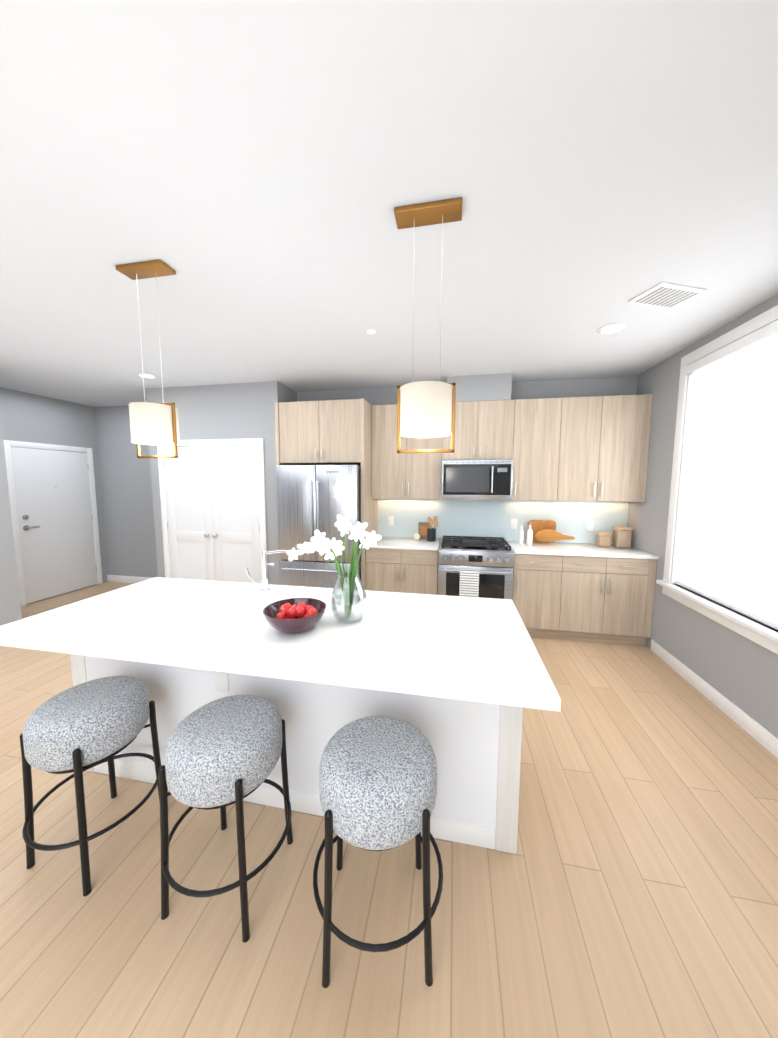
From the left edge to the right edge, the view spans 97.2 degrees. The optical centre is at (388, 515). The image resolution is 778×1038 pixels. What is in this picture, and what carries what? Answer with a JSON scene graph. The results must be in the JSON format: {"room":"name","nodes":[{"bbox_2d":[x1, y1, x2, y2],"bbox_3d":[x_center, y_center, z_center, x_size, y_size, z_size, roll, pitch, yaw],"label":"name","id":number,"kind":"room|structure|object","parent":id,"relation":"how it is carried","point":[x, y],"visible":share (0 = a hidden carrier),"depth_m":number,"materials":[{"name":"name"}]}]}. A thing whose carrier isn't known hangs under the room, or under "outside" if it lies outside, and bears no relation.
{"room":"kitchen","nodes":[
{"label":"kitchen","id":0,"kind":"room"},
{"bbox_2d":[0,412,21,625],"bbox_3d":[-5.025,0.171,0.424,1.120,2.740,6.500,1,6,11],"label":"wall","id":1,"kind":"structure","parent":0,"point":[10,608],"depth_m":3.48,"materials":[{"name":"grey paint"}]},
{"bbox_2d":[0,387,107,603],"bbox_3d":[-4.758,-0.222,4.492,0.120,2.740,1.870,1,6,11],"label":"wall","id":2,"kind":"structure","parent":0,"point":[29,417],"depth_m":4.73,"materials":[{"name":"grey paint"}]},
{"bbox_2d":[3,440,102,605],"bbox_3d":[-4.631,0.067,4.803,0.026,2.105,1.060,1,6,11],"label":"door frame","id":3,"kind":"structure","parent":2,"relation":"attached to","point":[8,444],"depth_m":4.42,"materials":[{"name":"white paint"}]},
{"bbox_2d":[11,447,96,603],"bbox_3d":[-4.605,0.101,4.803,0.072,2.014,0.909,1,6,11],"label":"entry door","id":4,"kind":"structure","parent":2,"relation":"in","point":[53,502],"depth_m":4.74,"materials":[{"name":"white paint"}]},
{"bbox_2d":[95,405,157,577],"bbox_3d":[-3.737,-0.298,5.308,1.820,2.740,0.120,1,6,11],"label":"wall","id":5,"kind":"structure","parent":0,"point":[127,502],"depth_m":5.31,"materials":[{"name":"grey paint"}]},
{"bbox_2d":[107,575,150,582],"bbox_3d":[-3.695,1.019,5.357,1.700,0.110,0.013,1,6,11],"label":"baseboard","id":6,"kind":"structure","parent":5,"relation":"attached to","point":[123,579],"depth_m":5.44,"materials":[{"name":"white paint"}]},
{"bbox_2d":[146,381,296,584],"bbox_3d":[-2.054,-0.225,4.610,1.750,2.740,0.870,1,6,11],"label":"wall block","id":7,"kind":"object","parent":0,"point":[234,411],"visible":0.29,"depth_m":4.07,"materials":[{"name":"grey paint"}]},
{"bbox_2d":[163,445,261,582],"bbox_3d":[-2.169,0.169,4.180,1.284,2.014,0.079,1,6,11],"label":"closet door","id":8,"kind":"structure","parent":7,"relation":"attached to","point":[212,505],"depth_m":4.18,"materials":[{"name":"white paint"}]},
{"bbox_2d":[157,438,267,577],"bbox_3d":[-2.163,0.132,4.207,1.430,2.105,0.026,1,6,11],"label":"door frame","id":9,"kind":"structure","parent":7,"relation":"attached to","point":[259,442],"depth_m":4.09,"materials":[{"name":"white paint"}]},
{"bbox_2d":[0,581,777,1037],"bbox_3d":[-1.688,1.549,0.815,7.590,0.060,8.490,1,6,11],"label":"floor","id":10,"kind":"structure","parent":0,"point":[628,889],"depth_m":1.31,"materials":[{"name":"brown wood"}]},
{"bbox_2d":[19,676,160,895],"bbox_3d":[-1.288,1.113,1.510,0.466,0.680,0.466,1,6,11],"label":"stool","id":11,"kind":"object","parent":10,"relation":"on","point":[78,730],"visible":1,"depth_m":1.38,"materials":[{"name":"fabric"}]},
{"bbox_2d":[158,695,292,942],"bbox_3d":[-0.633,1.128,1.366,0.466,0.680,0.466,1,6,11],"label":"stool","id":12,"kind":"object","parent":10,"relation":"on","point":[222,753],"visible":1,"depth_m":1.22,"materials":[{"name":"fabric"}]},
{"bbox_2d":[32,649,522,853],"bbox_3d":[-0.550,0.979,1.816,2.310,0.889,0.800,1,6,11],"label":"kitchen island","id":13,"kind":"object","parent":10,"relation":"on","point":[477,748],"depth_m":1.57,"materials":[{"name":"white wood"}]},
{"bbox_2d":[0,577,560,711],"bbox_3d":[-0.556,0.519,1.737,2.390,0.040,0.930,1,6,11],"label":"island countertop","id":14,"kind":"structure","parent":13,"relation":"on","point":[481,651],"depth_m":1.47,"materials":[{"name":"white stone"}]},
{"bbox_2d":[245,549,287,591],"bbox_3d":[-0.734,0.329,2.120,0.240,0.262,0.160,1,6,11],"label":"faucet","id":15,"kind":"object","parent":14,"relation":"on","point":[264,582],"visible":0.92,"depth_m":2.09,"materials":[{"name":"silver metal"}]},
{"bbox_2d":[263,598,325,633],"bbox_3d":[-0.428,0.456,1.569,0.280,0.118,0.280,1,6,11],"label":"fruit bowl","id":16,"kind":"object","parent":14,"relation":"on","point":[294,615],"visible":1,"depth_m":1.52,"materials":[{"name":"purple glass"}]},
{"bbox_2d":[280,593,367,608],"bbox_3d":[-0.386,0.604,1.969,0.584,0.196,0.314,1,6,11],"label":"sink","id":17,"kind":"object","parent":14,"relation":"in","point":[327,600],"depth_m":2.10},
{"bbox_2d":[286,514,381,622],"bbox_3d":[-0.269,0.244,1.661,0.470,0.522,0.176,1,6,11],"label":"vase","id":18,"kind":"object","parent":14,"relation":"on","point":[320,543],"visible":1,"depth_m":1.65,"materials":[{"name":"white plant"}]},
{"bbox_2d":[276,465,360,589],"bbox_3d":[-0.719,0.316,4.039,0.912,1.780,0.811,1,6,11],"label":"refrigerator","id":19,"kind":"object","parent":10,"relation":"on","point":[311,499],"visible":0.67,"depth_m":3.68,"materials":[{"name":"grey metal"}]},
{"bbox_2d":[313,715,442,987],"bbox_3d":[-0.038,1.143,1.233,0.466,0.680,0.466,1,6,11],"label":"stool","id":20,"kind":"object","parent":10,"relation":"on","point":[378,782],"visible":1,"depth_m":1.08,"materials":[{"name":"fabric"}]},
{"bbox_2d":[366,548,437,594],"bbox_3d":[0.182,0.771,4.010,0.787,0.885,0.652,1,6,11],"label":"base cabinet","id":21,"kind":"object","parent":10,"relation":"on","point":[402,571],"visible":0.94,"depth_m":3.70,"materials":[{"name":"brown wood"}]},
{"bbox_2d":[438,536,514,599],"bbox_3d":[0.936,0.752,3.816,0.756,0.966,0.728,1,6,11],"label":"range","id":22,"kind":"object","parent":10,"relation":"on","point":[472,566],"visible":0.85,"depth_m":3.50,"materials":[{"name":"silver metal"}]},
{"bbox_2d":[512,554,563,638],"bbox_3d":[1.549,0.799,3.769,0.457,0.884,0.617,1,6,11],"label":"base cabinet","id":23,"kind":"object","parent":10,"relation":"on","point":[538,580],"depth_m":3.46,"materials":[{"name":"brown wood"}]},
{"bbox_2d":[560,556,656,645],"bbox_3d":[2.179,0.812,3.650,0.827,0.884,0.617,1,6,11],"label":"base cabinet","id":24,"kind":"object","parent":10,"relation":"on","point":[602,599],"depth_m":3.35,"materials":[{"name":"brown wood"}]},
{"bbox_2d":[369,537,658,558],"bbox_3d":[1.191,0.336,3.781,2.838,0.028,0.630,1,6,11],"label":"countertop","id":25,"kind":"structure","parent":24,"relation":"on","point":[567,549],"depth_m":3.60,"materials":[{"name":"white stone"}]},
{"bbox_2d":[413,533,419,540],"bbox_3d":[0.328,0.249,4.043,0.083,0.087,0.083,1,6,11],"label":"decorative ball","id":26,"kind":"object","parent":25,"relation":"on","point":[416,536],"visible":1,"depth_m":4.02,"materials":[{"name":"beige"}]},
{"bbox_2d":[418,522,430,538],"bbox_3d":[0.435,0.181,4.171,0.150,0.209,0.065,1,6,11],"label":"cookbook","id":27,"kind":"object","parent":25,"relation":"on","point":[423,527],"visible":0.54,"depth_m":4.16,"materials":[{"name":"brown paper"}]},
{"bbox_2d":[427,516,437,541],"bbox_3d":[0.509,0.150,4.019,0.134,0.291,0.104,1,6,11],"label":"utensil crock","id":28,"kind":"object","parent":25,"relation":"on","point":[431,534],"visible":1,"depth_m":3.98,"materials":[{"name":"grey ceramic"}]},
{"bbox_2d":[518,523,523,544],"bbox_3d":[1.473,0.200,3.820,0.059,0.236,0.059,1,6,11],"label":"bottle","id":29,"kind":"object","parent":25,"relation":"on","point":[521,537],"visible":1,"depth_m":3.80,"materials":[{"name":"white ceramic"}]},
{"bbox_2d":[526,523,532,544],"bbox_3d":[1.551,0.197,3.774,0.065,0.250,0.065,1,6,11],"label":"bottle","id":30,"kind":"object","parent":25,"relation":"on","point":[529,541],"visible":1,"depth_m":3.75,"materials":[{"name":"white ceramic"}]},
{"bbox_2d":[527,520,555,542],"bbox_3d":[1.742,0.177,3.922,0.300,0.266,0.083,1,6,11],"label":"cutting board","id":31,"kind":"object","parent":25,"relation":"on","point":[537,526],"visible":0.5,"depth_m":3.89,"materials":[{"name":"brown wood"}]},
{"bbox_2d":[535,529,574,541],"bbox_3d":[1.863,0.228,3.845,0.419,0.158,0.094,1,6,11],"label":"paddle cutting board","id":32,"kind":"object","parent":25,"relation":"on","point":[547,535],"visible":1,"depth_m":3.84,"materials":[{"name":"brown wood"}]},
{"bbox_2d":[595,532,611,546],"bbox_3d":[2.329,0.255,3.723,0.123,0.149,0.123,1,6,11],"label":"canister","id":33,"kind":"object","parent":25,"relation":"on","point":[603,539],"visible":1,"depth_m":3.67,"materials":[{"name":"ceramic"}]},
{"bbox_2d":[612,526,632,547],"bbox_3d":[2.499,0.227,3.678,0.143,0.214,0.143,1,6,11],"label":"canister","id":34,"kind":"object","parent":25,"relation":"on","point":[622,535],"visible":1,"depth_m":3.62,"materials":[{"name":"ceramic"}]},
{"bbox_2d":[0,0,777,406],"bbox_3d":[-1.680,-1.238,0.545,7.590,0.060,8.490,1,6,11],"label":"ceiling","id":35,"kind":"structure","parent":0,"point":[252,172],"depth_m":1.33,"materials":[{"name":"white paint"}]},
{"bbox_2d":[137,373,156,377],"bbox_3d":[-2.603,-1.508,3.687,0.176,0.011,0.176,1,6,11],"label":"recessed light","id":36,"kind":"object","parent":35,"relation":"in","point":[147,375],"visible":0.96,"depth_m":3.68,"materials":[{"name":"white paint"}]},
{"bbox_2d":[115,259,180,457],"bbox_3d":[-1.308,-0.829,1.889,0.280,1.010,0.234,1,6,11],"label":"pendant light","id":37,"kind":"object","parent":35,"relation":"hanging from","point":[154,423],"visible":1,"depth_m":1.84,"materials":[{"name":"white fabric"}]},
{"bbox_2d":[367,329,376,334],"bbox_3d":[-0.133,-1.395,2.602,0.076,0.012,0.076,1,6,11],"label":"recessed light","id":38,"kind":"object","parent":35,"relation":"attached to","point":[371,331],"visible":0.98,"depth_m":2.58,"materials":[{"name":"white paint"}]},
{"bbox_2d":[394,197,461,452],"bbox_3d":[0.165,-0.787,1.500,0.280,1.010,0.234,1,6,11],"label":"pendant light","id":39,"kind":"object","parent":35,"relation":"hanging from","point":[425,409],"visible":1,"depth_m":1.44,"materials":[{"name":"white fabric"}]},
{"bbox_2d":[597,323,624,333],"bbox_3d":[1.647,-1.384,2.540,0.176,0.011,0.176,1,6,11],"label":"recessed light","id":40,"kind":"object","parent":35,"relation":"in","point":[611,328],"visible":1,"depth_m":2.54,"materials":[{"name":"white paint"}]},
{"bbox_2d":[627,282,706,308],"bbox_3d":[1.694,-1.340,2.096,0.340,0.013,0.220,-1,6,-13],"label":"ceiling vent","id":41,"kind":"object","parent":35,"relation":"in","point":[664,295],"visible":1,"depth_m":2.07,"materials":[{"name":"white metal"}]},
{"bbox_2d":[297,376,637,543],"bbox_3d":[0.804,-0.177,4.197,4.020,2.740,0.120,1,6,11],"label":"wall","id":42,"kind":"structure","parent":0,"point":[591,387],"depth_m":3.84,"materials":[{"name":"grey paint"}]},
{"bbox_2d":[275,398,370,465],"bbox_3d":[-0.695,-0.937,4.017,0.929,0.660,0.642,1,6,11],"label":"upper cabinet","id":43,"kind":"object","parent":42,"relation":"attached to","point":[325,432],"depth_m":3.70,"materials":[{"name":"brown wood"}]},
{"bbox_2d":[371,404,441,501],"bbox_3d":[0.223,-0.734,4.022,0.799,1.060,0.328,1,6,11],"label":"upper cabinet","id":44,"kind":"object","parent":42,"relation":"attached to","point":[394,475],"depth_m":3.88,"materials":[{"name":"brown wood"}]},
{"bbox_2d":[439,400,514,461],"bbox_3d":[0.985,-0.935,3.857,0.749,0.624,0.328,1,6,11],"label":"upper cabinet","id":45,"kind":"object","parent":42,"relation":"attached to","point":[482,428],"depth_m":3.69,"materials":[{"name":"brown wood"}]},
{"bbox_2d":[441,460,512,499],"bbox_3d":[0.971,-0.401,3.846,0.744,0.430,0.438,1,6,11],"label":"microwave","id":46,"kind":"object","parent":45,"relation":"attached to","point":[477,479],"visible":1,"depth_m":3.68,"materials":[{"name":"silver metal"}]},
{"bbox_2d":[378,499,628,543],"bbox_3d":[1.251,0.045,4.068,2.838,0.494,0.007,1,6,11],"label":"backsplash","id":47,"kind":"structure","parent":42,"relation":"attached to","point":[483,518],"depth_m":4.06,"materials":[{"name":"tile"}]},
{"bbox_2d":[388,516,393,525],"bbox_3d":[0.024,0.062,4.296,0.072,0.116,0.007,1,6,11],"label":"outlet","id":48,"kind":"object","parent":47,"relation":"attached to","point":[390,520],"visible":1,"depth_m":4.29,"materials":[{"name":"white plastic"}]},
{"bbox_2d":[511,519,516,528],"bbox_3d":[1.468,0.093,4.024,0.072,0.116,0.007,1,6,11],"label":"outlet","id":49,"kind":"object","parent":47,"relation":"attached to","point":[513,523],"visible":1,"depth_m":4.02,"materials":[{"name":"white plastic"}]},
{"bbox_2d":[586,520,593,530],"bbox_3d":[2.273,0.110,3.872,0.072,0.116,0.007,1,6,11],"label":"outlet","id":50,"kind":"object","parent":47,"relation":"attached to","point":[590,525],"visible":1,"depth_m":3.87,"materials":[{"name":"white plastic"}]},
{"bbox_2d":[511,398,562,500],"bbox_3d":[1.579,-0.706,3.766,0.459,1.060,0.328,1,6,11],"label":"upper cabinet","id":51,"kind":"object","parent":42,"relation":"attached to","point":[537,428],"depth_m":3.60,"materials":[{"name":"brown wood"}]},
{"bbox_2d":[559,394,652,501],"bbox_3d":[2.210,-0.692,3.647,0.827,1.060,0.328,1,6,11],"label":"upper cabinet","id":52,"kind":"object","parent":42,"relation":"attached to","point":[594,448],"depth_m":3.48,"materials":[{"name":"brown wood"}]},
{"bbox_2d":[447,373,511,401],"bbox_3d":[0.987,-1.381,3.817,0.670,0.269,0.330,1,6,11],"label":"wall","id":53,"kind":"structure","parent":0,"point":[488,387],"depth_m":3.65,"materials":[{"name":"grey paint"}]},
{"bbox_2d":[627,294,777,737],"bbox_3d":[1.962,0.245,-0.135,0.120,2.740,8.000,1,6,11],"label":"wall","id":54,"kind":"structure","parent":0,"point":[739,670],"depth_m":2.88,"materials":[{"name":"grey paint"}]},
{"bbox_2d":[650,639,777,758],"bbox_3d":[2.243,1.376,1.843,0.013,0.110,2.960,1,6,11],"label":"baseboard","id":55,"kind":"structure","parent":54,"relation":"attached to","point":[759,733],"depth_m":2.41,"materials":[{"name":"white paint"}]},
{"bbox_2d":[656,305,777,653],"bbox_3d":[2.396,-0.249,2.271,0.180,2.065,1.580,1,6,11],"label":"window","id":56,"kind":"structure","parent":54,"relation":"in","point":[763,635],"depth_m":2.85,"materials":[{"name":"white paint"}]},
{"bbox_2d":[676,320,777,629],"bbox_3d":[2.384,-0.261,2.272,0.105,1.846,1.332,1,6,11],"label":"window blinds","id":57,"kind":"object","parent":56,"relation":"attached to","point":[728,554],"visible":1,"depth_m":2.40,"materials":[{"name":"white fabric"}]}
]}

